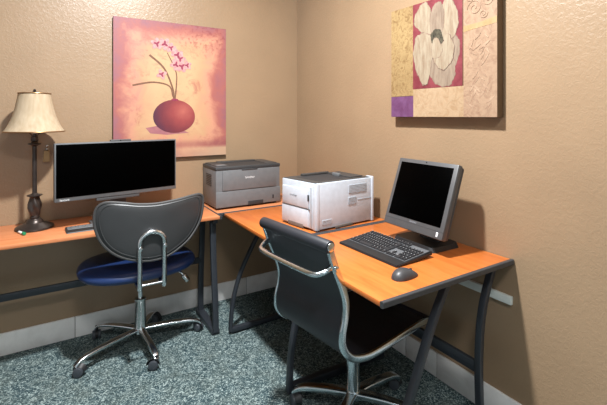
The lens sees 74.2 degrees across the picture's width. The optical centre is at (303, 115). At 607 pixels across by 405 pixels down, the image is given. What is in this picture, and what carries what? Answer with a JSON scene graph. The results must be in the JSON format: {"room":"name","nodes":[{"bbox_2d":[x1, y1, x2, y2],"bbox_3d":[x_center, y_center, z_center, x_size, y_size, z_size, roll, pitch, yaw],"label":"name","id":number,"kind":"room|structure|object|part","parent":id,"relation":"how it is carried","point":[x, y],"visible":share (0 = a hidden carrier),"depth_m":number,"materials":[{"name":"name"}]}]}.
{"room":"office","nodes":[
{"label":"office","id":0,"kind":"room"},
{"bbox_2d":[0,0,296,332],"bbox_3d":[-1.819,-0.080,2.302,4.320,2.900,0.120,0,0,-32],"label":"wall","id":1,"kind":"structure","parent":0,"point":[63,49],"depth_m":2.56,"materials":[{"name":"beige paint"}]},
{"bbox_2d":[42,144,49,161],"bbox_3d":[-1.533,0.224,2.391,0.040,0.103,0.030,0,0,-32],"label":"wall fitting","id":2,"kind":"object","parent":1,"relation":"attached to","point":[46,156],"visible":1,"depth_m":2.38,"materials":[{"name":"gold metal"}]},
{"bbox_2d":[0,270,276,355],"bbox_3d":[-1.840,1.306,2.211,4.188,0.128,0.012,0,0,-32],"label":"baseboard","id":3,"kind":"structure","parent":1,"relation":"attached to","point":[14,341],"depth_m":2.59,"materials":[{"name":"tile"}]},
{"bbox_2d":[113,16,225,156],"bbox_3d":[-0.903,-0.175,2.779,0.760,0.928,0.032,0,0,-32],"label":"painting","id":4,"kind":"object","parent":1,"relation":"attached to","point":[169,79],"visible":0.98,"depth_m":2.76,"materials":[{"name":"paint"}]},
{"bbox_3d":[-1.010,-0.179,2.697,0.264,0.100,0.002,0,0,-32],"label":"painted stem","id":5,"kind":"part","parent":4,"relation":"part of","materials":[{"name":"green paint"}]},
{"bbox_3d":[-0.963,-0.261,2.727,0.170,0.302,0.002,0,0,-32],"label":"painted stem","id":6,"kind":"part","parent":4,"relation":"part of","materials":[{"name":"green paint"}]},
{"bbox_2d":[146,126,188,134],"bbox_3d":[-0.929,0.100,2.748,0.290,0.064,0.001,0,0,-32],"label":"shadow","id":7,"kind":"object","parent":4,"relation":"on","point":[150,130],"depth_m":2.74,"materials":[{"name":"paint"}]},
{"bbox_3d":[-0.905,-0.270,2.763,0.070,0.322,0.002,0,0,-32],"label":"painted stem","id":8,"kind":"part","parent":4,"relation":"part of","materials":[{"name":"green paint"}]},
{"bbox_2d":[0,287,474,404],"bbox_3d":[-0.396,1.430,0.007,4.320,0.120,5.520,0,0,-32],"label":"floor","id":9,"kind":"structure","parent":0,"point":[247,366],"depth_m":2.17,"materials":[{"name":"carpet"}]},
{"bbox_2d":[72,193,203,378],"bbox_3d":[-0.946,0.905,2.365,0.733,0.930,0.605,0,0,-32],"label":"office chair","id":10,"kind":"object","parent":9,"relation":"on","point":[142,241],"visible":1,"depth_m":2.16,"materials":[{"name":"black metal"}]},
{"bbox_3d":[-0.982,0.869,2.386,0.644,0.070,0.510,0,0,-32],"label":"seat","id":11,"kind":"part","parent":10,"relation":"part of","materials":[{"name":"blue fabric"}]},
{"bbox_3d":[-0.816,0.612,2.174,0.566,0.328,0.078,0,0,-32],"label":"backrest","id":12,"kind":"part","parent":10,"relation":"part of","materials":[{"name":"black plastic"}]},
{"bbox_3d":[-0.802,0.892,2.127,0.144,0.011,0.012,0,0,-32],"label":"cross rod","id":13,"kind":"part","parent":10,"relation":"part of","materials":[{"name":"silver metal"}]},
{"bbox_3d":[-0.711,0.978,2.417,0.049,0.053,0.032,0,0,-4],"label":"lever knob","id":14,"kind":"part","parent":10,"relation":"part of","materials":[{"name":"metal"}]},
{"bbox_2d":[0,193,281,334],"bbox_3d":[-1.104,0.998,2.407,2.746,0.738,0.448,0,0,-32],"label":"desk","id":15,"kind":"object","parent":9,"relation":"on","point":[9,239],"visible":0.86,"depth_m":2.43,"materials":[{"name":"brown wood"}]},
{"bbox_2d":[2,89,64,232],"bbox_3d":[-1.503,0.241,2.242,0.298,0.778,0.298,0,0,-32],"label":"table lamp","id":16,"kind":"object","parent":15,"relation":"on","point":[34,112],"visible":1,"depth_m":2.19,"materials":[{"name":"brown metal"}]},
{"bbox_3d":[-1.503,-0.018,2.242,0.290,0.215,0.290,0,0,-32],"label":"lamp shade","id":17,"kind":"part","parent":16,"relation":"part of","materials":[{"name":"beige fabric"}]},
{"bbox_3d":[-1.503,0.510,2.242,0.062,0.132,0.062,0,0,-17],"label":"twisted stem","id":18,"kind":"part","parent":16,"relation":"part of","materials":[{"name":"brown metal"}]},
{"bbox_2d":[65,223,93,233],"bbox_3d":[-1.123,0.621,2.284,0.400,0.016,0.105,0,0,-35],"label":"keyboard","id":19,"kind":"object","parent":15,"relation":"on","point":[86,227],"visible":0.43,"depth_m":2.20,"materials":[{"name":"black plastic"}]},
{"bbox_2d":[53,139,175,223],"bbox_3d":[-1.119,0.386,2.418,0.676,0.488,0.119,0,0,-40],"label":"monitor","id":20,"kind":"object","parent":15,"relation":"on","point":[116,169],"visible":0.94,"depth_m":2.35,"materials":[{"name":"black plastic"}]},
{"bbox_3d":[-0.698,1.001,2.748,0.036,0.697,0.073,0,0,-32],"label":"leg","id":21,"kind":"part","parent":15,"relation":"part of","materials":[{"name":"black metal"}]},
{"bbox_3d":[-0.565,1.002,2.533,0.036,0.697,0.085,0,0,-32],"label":"leg","id":22,"kind":"part","parent":15,"relation":"part of","materials":[{"name":"black metal"}]},
{"bbox_2d":[203,159,279,209],"bbox_3d":[-0.446,0.482,2.892,0.484,0.296,0.285,0,0,-32],"label":"printer","id":23,"kind":"object","parent":15,"relation":"on","point":[231,183],"visible":1,"depth_m":2.77,"materials":[{"name":"grey plastic"}]},
{"bbox_2d":[206,173,211,185],"bbox_3d":[-0.654,0.442,2.772,0.004,0.077,0.109,0,0,-32],"label":"vent","id":24,"kind":"object","parent":23,"relation":"attached to","point":[208,175],"depth_m":2.77,"materials":[{"name":"grey plastic"}]},
{"bbox_2d":[222,161,265,165],"bbox_3d":[-0.439,0.344,2.881,0.280,0.002,0.210,0,0,-32],"label":"tray","id":25,"kind":"object","parent":23,"relation":"on","point":[228,163],"depth_m":2.87,"materials":[{"name":"black plastic"}]},
{"bbox_3d":[-0.375,0.563,2.778,0.482,0.106,0.012,0,0,-32],"label":"paper drawer","id":26,"kind":"part","parent":23,"relation":"part of","materials":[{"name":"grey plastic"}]},
{"bbox_3d":[-0.369,0.438,2.778,0.402,0.135,0.010,0,0,-32],"label":"door","id":27,"kind":"part","parent":23,"relation":"part of","materials":[{"name":"grey plastic"}]},
{"bbox_2d":[223,205,383,332],"bbox_3d":[-0.002,0.994,2.495,0.779,0.730,0.703,0,0,-32],"label":"desk","id":28,"kind":"object","parent":9,"relation":"on","point":[249,220],"visible":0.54,"depth_m":2.51,"materials":[{"name":"brown wood"}]},
{"bbox_3d":[-0.343,0.999,2.584,0.292,0.703,0.026,0,0,-32],"label":"leg","id":29,"kind":"part","parent":28,"relation":"part of","materials":[{"name":"black metal"}]},
{"bbox_2d":[282,171,373,230],"bbox_3d":[0.144,0.488,2.385,0.463,0.284,0.303,0,0,-35],"label":"printer","id":30,"kind":"object","parent":28,"relation":"on","point":[317,201],"visible":1,"depth_m":2.28,"materials":[{"name":"white plastic"}]},
{"bbox_3d":[-0.046,0.566,2.285,0.011,0.096,0.236,0,0,-41],"label":"paper drawer","id":31,"kind":"part","parent":30,"relation":"part of","materials":[{"name":"white plastic"}]},
{"bbox_3d":[-0.045,0.460,2.282,0.013,0.105,0.230,0,0,-41],"label":"door","id":32,"kind":"part","parent":30,"relation":"part of","materials":[{"name":"white plastic"}]},
{"bbox_3d":[0.070,0.496,2.172,0.032,0.259,0.034,0,0,-35],"label":"corner post","id":33,"kind":"part","parent":30,"relation":"part of","materials":[{"name":"white plastic"}]},
{"bbox_2d":[298,174,349,180],"bbox_3d":[0.114,0.365,2.366,0.245,0.001,0.200,0,0,-35],"label":"tray","id":34,"kind":"object","parent":30,"relation":"on","point":[309,177],"depth_m":2.36,"materials":[{"name":"grey plastic"}]},
{"bbox_2d":[322,219,331,224],"bbox_3d":[0.129,0.583,2.194,0.068,0.026,0.004,0,0,-35],"label":"vent grille","id":35,"kind":"object","parent":30,"relation":"attached to","point":[324,221],"depth_m":2.19,"materials":[{"name":"white plastic"}]},
{"bbox_2d":[348,196,355,204],"bbox_3d":[0.279,0.487,2.300,0.060,0.042,0.004,0,0,-35],"label":"vent grille","id":36,"kind":"object","parent":30,"relation":"attached to","point":[351,199],"depth_m":2.30,"materials":[{"name":"white plastic"}]},
{"bbox_2d":[349,183,365,192],"bbox_3d":[0.314,0.420,2.324,0.136,0.048,0.004,0,0,-35],"label":"vent grille","id":37,"kind":"object","parent":30,"relation":"attached to","point":[353,187],"depth_m":2.32,"materials":[{"name":"white plastic"}]},
{"bbox_3d":[0.398,0.494,2.412,0.018,0.264,0.053,0,0,-35],"label":"corner post","id":38,"kind":"part","parent":30,"relation":"part of","materials":[{"name":"white plastic"}]},
{"bbox_2d":[259,217,428,404],"bbox_3d":[0.206,0.915,1.820,0.720,0.910,0.505,0,0,-39],"label":"office chair","id":39,"kind":"object","parent":9,"relation":"on","point":[311,292],"visible":0.91,"depth_m":1.73,"materials":[{"name":"black leather"}]},
{"bbox_3d":[-0.053,0.578,1.636,0.082,0.046,0.444,0,0,-39],"label":"handle","id":40,"kind":"part","parent":39,"relation":"part of","materials":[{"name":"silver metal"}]},
{"bbox_3d":[0.066,0.732,2.009,0.652,0.503,0.016,0,0,-39],"label":"rail","id":41,"kind":"part","parent":39,"relation":"part of","materials":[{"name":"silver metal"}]},
{"bbox_3d":[0.203,0.730,1.842,0.644,0.492,0.414,0,0,-39],"label":"sling seat","id":42,"kind":"part","parent":39,"relation":"part of","materials":[{"name":"black leather"}]},
{"bbox_3d":[0.337,0.732,1.672,0.652,0.503,0.016,0,0,-39],"label":"rail","id":43,"kind":"part","parent":39,"relation":"part of","materials":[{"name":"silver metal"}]},
{"bbox_2d":[286,222,513,404],"bbox_3d":[0.392,0.997,1.873,0.766,0.738,0.768,0,0,-32],"label":"desk","id":44,"kind":"object","parent":9,"relation":"on","point":[367,276],"visible":0.63,"depth_m":1.71,"materials":[{"name":"brown wood"}]},
{"bbox_3d":[0.021,0.998,2.013,0.238,0.704,0.030,0,0,-32],"label":"leg","id":45,"kind":"part","parent":44,"relation":"part of","materials":[{"name":"black metal"}]},
{"bbox_2d":[339,231,431,266],"bbox_3d":[0.373,0.612,1.875,0.225,0.033,0.385,0,0,-33],"label":"keyboard","id":46,"kind":"object","parent":44,"relation":"on","point":[387,249],"visible":1,"depth_m":1.83,"materials":[{"name":"black plastic"}]},
{"bbox_2d":[391,267,417,281],"bbox_3d":[0.396,0.611,1.567,0.128,0.035,0.068,0,0,-36],"label":"computer mouse","id":47,"kind":"object","parent":44,"relation":"on","point":[401,274],"visible":1,"depth_m":1.54,"materials":[{"name":"black plastic"}]},
{"bbox_2d":[384,158,463,252],"bbox_3d":[0.603,0.427,1.970,0.215,0.406,0.375,0,0,-30],"label":"monitor","id":48,"kind":"object","parent":44,"relation":"on","point":[424,194],"visible":0.99,"depth_m":1.91,"materials":[{"name":"grey"}]},
{"bbox_3d":[0.628,0.494,1.985,0.070,0.251,0.120,0,0,-30],"label":"stand arm","id":49,"kind":"part","parent":48,"relation":"part of","materials":[{"name":"black plastic"}]},
{"bbox_3d":[0.432,1.001,1.527,0.392,0.709,0.030,0,0,-32],"label":"leg","id":50,"kind":"part","parent":44,"relation":"part of","materials":[{"name":"black metal"}]},
{"bbox_3d":[0.799,1.000,1.754,0.130,0.702,0.030,0,0,-32],"label":"leg","id":51,"kind":"part","parent":44,"relation":"part of","materials":[{"name":"black metal"}]},
{"bbox_2d":[297,0,606,404],"bbox_3d":[1.420,-0.080,1.063,0.120,2.900,5.400,0,0,-32],"label":"wall","id":52,"kind":"structure","parent":0,"point":[533,191],"depth_m":1.74,"materials":[{"name":"beige paint"}]},
{"bbox_2d":[391,0,502,116],"bbox_3d":[0.701,-0.296,2.059,0.051,0.609,0.656,0,0,-32],"label":"painting","id":53,"kind":"object","parent":52,"relation":"attached to","point":[447,55],"visible":1,"depth_m":1.99,"materials":[{"name":"fabric"}]},
{"bbox_3d":[0.554,-0.050,2.255,0.002,0.113,0.167,0,0,-32],"label":"purple panel","id":54,"kind":"part","parent":53,"relation":"part of","materials":[{"name":"purple paint"}]},
{"bbox_3d":[0.555,-0.354,2.255,0.002,0.492,0.167,0,0,-32],"label":"gold panel","id":55,"kind":"part","parent":53,"relation":"part of","materials":[{"name":"gold metal"}]},
{"bbox_3d":[0.680,-0.371,2.053,0.002,0.457,0.312,0,0,-32],"label":"red panel","id":56,"kind":"part","parent":53,"relation":"part of","materials":[{"name":"paint"}]},
{"bbox_3d":[0.682,-0.068,2.050,0.002,0.149,0.316,0,0,-32],"label":"peach panel","id":57,"kind":"part","parent":53,"relation":"part of","materials":[{"name":"beige paint"}]},
{"bbox_3d":[0.810,-0.296,1.843,0.002,0.607,0.171,0,0,-32],"label":"panel","id":58,"kind":"part","parent":53,"relation":"part of","materials":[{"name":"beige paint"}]},
{"bbox_2d":[392,335,521,404],"bbox_3d":[1.364,1.306,1.028,0.012,0.128,5.400,0,0,-32],"label":"baseboard","id":59,"kind":"structure","parent":52,"relation":"attached to","point":[444,369],"depth_m":2.01,"materials":[{"name":"tile"}]},
{"bbox_2d":[458,280,512,304],"bbox_3d":[0.589,0.811,2.274,0.016,0.037,1.225,0,0,-32],"label":"wall rail","id":60,"kind":"object","parent":52,"relation":"attached to","point":[473,285],"visible":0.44,"depth_m":1.82,"materials":[{"name":"white plastic"}]}
]}

